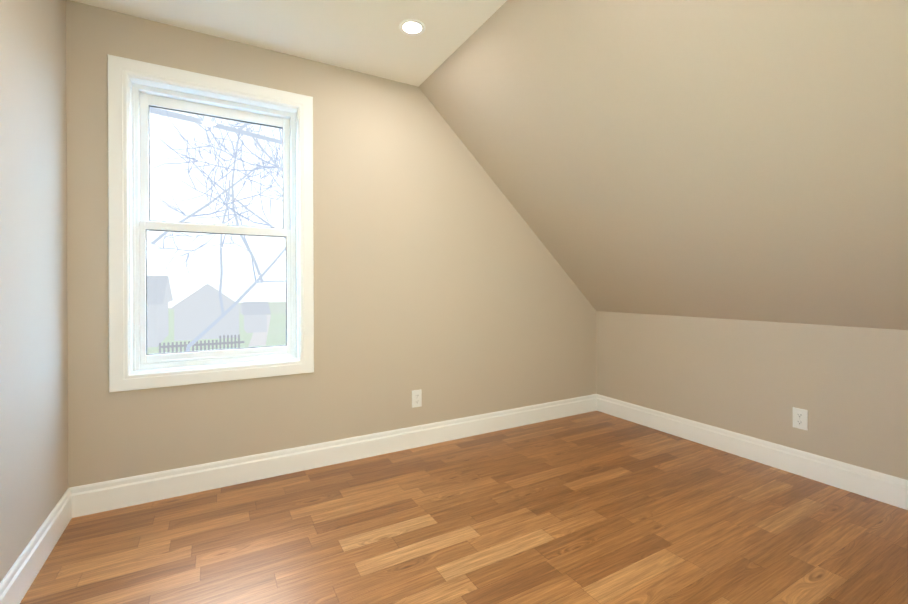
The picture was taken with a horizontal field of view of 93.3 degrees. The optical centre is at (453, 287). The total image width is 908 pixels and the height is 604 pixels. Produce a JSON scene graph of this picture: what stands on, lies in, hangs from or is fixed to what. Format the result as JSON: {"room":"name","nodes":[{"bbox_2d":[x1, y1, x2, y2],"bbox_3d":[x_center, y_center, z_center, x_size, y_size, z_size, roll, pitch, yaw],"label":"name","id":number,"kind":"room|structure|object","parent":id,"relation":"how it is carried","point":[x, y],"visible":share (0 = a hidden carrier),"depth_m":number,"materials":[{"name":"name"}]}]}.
{"room":"empty attic room","nodes":[
{"label":"empty attic room","id":0,"kind":"room"},
{"bbox_2d":[0,0,67,581],"bbox_3d":[-1.063,-0.210,0.370,0.200,3.010,4.050,0,0,-29],"label":"wall","id":1,"kind":"structure","parent":0,"point":[33,332],"depth_m":1.76,"materials":[{"name":"paint"}]},
{"bbox_2d":[0,486,75,603],"bbox_3d":[-1.014,1.099,0.513,0.016,0.152,3.850,0,0,-29],"label":"baseboard","id":2,"kind":"structure","parent":1,"relation":"attached to","point":[16,582],"depth_m":1.76,"materials":[{"name":"paint"}]},
{"bbox_2d":[71,0,506,86],"bbox_3d":[-0.210,-1.594,0.850,2.167,0.250,4.050,0,0,-29],"label":"ceiling","id":3,"kind":"structure","parent":0,"point":[369,37],"depth_m":2.40,"materials":[{"name":"paint"}]},
{"bbox_2d":[399,19,424,35],"bbox_3d":[-0.236,-1.469,2.424,0.150,0.006,0.150,0,0,-29],"label":"recessed light","id":4,"kind":"object","parent":3,"relation":"in","point":[412,27],"visible":1,"depth_m":2.42,"materials":[{"name":"paint"}]},
{"bbox_2d":[66,0,596,487],"bbox_3d":[-0.362,-0.218,3.205,4.208,3.010,0.200,0,0,-29],"label":"wall","id":5,"kind":"structure","parent":0,"point":[446,284],"depth_m":2.91,"materials":[{"name":"paint"}]},
{"bbox_2d":[107,54,313,392],"bbox_3d":[-1.406,-0.337,2.585,1.045,1.778,0.184,0,0,-29],"label":"window","id":6,"kind":"structure","parent":5,"relation":"in","point":[145,98],"depth_m":2.49,"materials":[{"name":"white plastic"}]},
{"bbox_2d":[76,394,595,516],"bbox_3d":[-0.304,1.091,3.115,3.750,0.152,0.016,0,0,-29],"label":"baseboard","id":7,"kind":"structure","parent":5,"relation":"attached to","point":[98,497],"depth_m":2.72,"materials":[{"name":"paint"}]},
{"bbox_2d":[412,389,421,407],"bbox_3d":[-0.272,0.815,3.136,0.078,0.126,0.009,0,0,-29],"label":"outlet","id":8,"kind":"object","parent":5,"relation":"attached to","point":[416,398],"visible":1,"depth_m":3.13,"materials":[{"name":"white plastic"}]},
{"bbox_2d":[20,411,907,603],"bbox_3d":[0.638,1.228,1.445,4.208,0.120,4.250,0,0,-29],"label":"floor","id":9,"kind":"structure","parent":0,"point":[595,507],"depth_m":2.02,"materials":[{"name":"laminate"}]},
{"bbox_2d":[419,0,907,329],"bbox_3d":[1.625,-0.682,1.886,2.041,2.189,4.050,0,0,-29],"label":"ceiling","id":10,"kind":"structure","parent":0,"point":[736,159],"depth_m":2.21,"materials":[{"name":"paint"}]},
{"bbox_2d":[596,311,907,479],"bbox_3d":[2.431,0.627,2.341,0.200,1.306,4.050,0,0,-29],"label":"wall","id":11,"kind":"structure","parent":0,"point":[846,387],"depth_m":2.78,"materials":[{"name":"paint"}]},
{"bbox_2d":[596,394,907,509],"bbox_3d":[2.289,1.084,2.376,0.016,0.152,3.850,0,0,-29],"label":"baseboard","id":12,"kind":"structure","parent":11,"relation":"attached to","point":[892,490],"depth_m":2.76,"materials":[{"name":"paint"}]},
{"bbox_2d":[793,407,807,430],"bbox_3d":[2.138,0.812,2.648,0.009,0.126,0.078,0,0,-29],"label":"outlet","id":13,"kind":"object","parent":11,"relation":"attached to","point":[800,418],"visible":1,"depth_m":2.64,"materials":[{"name":"white plastic"}]},
{"label":"outside","id":14,"kind":"structure","parent":0,"visible":0},
{"bbox_2d":[147,308,285,353],"bbox_3d":[-15.732,3.825,46.950,100.000,0.200,88.500,0,0,-29],"label":"ground","id":15,"kind":"structure","parent":14,"point":[279,323],"depth_m":32.03,"materials":[{"name":"green plant"}]},
{"bbox_2d":[147,276,172,347],"bbox_3d":[-23.639,1.487,28.996,7.200,4.600,8.600,0,0,-29],"label":"house","id":16,"kind":"structure","parent":15,"relation":"on","point":[155,288],"depth_m":28.30,"materials":[{"name":"grey"}]},
{"bbox_2d":[159,335,243,352],"bbox_3d":[-12.571,3.118,21.503,3.700,1.300,0.070,0,0,-29],"label":"fence","id":17,"kind":"object","parent":15,"relation":"on","point":[201,345],"depth_m":21.52,"materials":[{"name":"grey wood"}]},
{"bbox_2d":[170,283,243,340],"bbox_3d":[-19.352,1.739,33.712,4.700,4.050,6.600,0,0,-29],"label":"house","id":18,"kind":"structure","parent":15,"relation":"on","point":[188,303],"depth_m":30.88,"materials":[{"name":"grey"}]},
{"bbox_2d":[150,107,285,350],"bbox_3d":[-4.684,-1.587,10.500,6.670,10.710,4.031,0,0,-29],"label":"tree","id":19,"kind":"object","parent":15,"relation":"on","point":[227,128],"depth_m":10.78,"materials":[{"name":"plant"}]},
{"bbox_2d":[149,110,282,280],"bbox_3d":[-3.729,-3.850,11.071,7.557,7.834,7.489,0,0,-29],"label":"twigs","id":20,"kind":"object","parent":19,"relation":"attached to","point":[237,169],"depth_m":10.85,"materials":[{"name":"plant"}]},
{"bbox_2d":[240,302,270,332],"bbox_3d":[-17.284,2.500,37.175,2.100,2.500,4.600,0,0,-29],"label":"house","id":21,"kind":"structure","parent":15,"relation":"on","point":[262,313],"depth_m":35.64,"materials":[{"name":"grey"}]},
{"bbox_2d":[248,315,270,346],"bbox_3d":[-18.894,3.724,42.582,5.000,0.001,33.000,0,0,-29],"label":"path","id":22,"kind":"structure","parent":15,"relation":"on","point":[258,340],"depth_m":31.27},
{"bbox_2d":[238,302,285,314],"bbox_3d":[-18.552,2.895,65.165,27.000,1.600,2.000,0,0,-29],"label":"hedge","id":23,"kind":"object","parent":15,"relation":"on","point":[277,308],"depth_m":60.44,"materials":[{"name":"green plant"}]}
]}

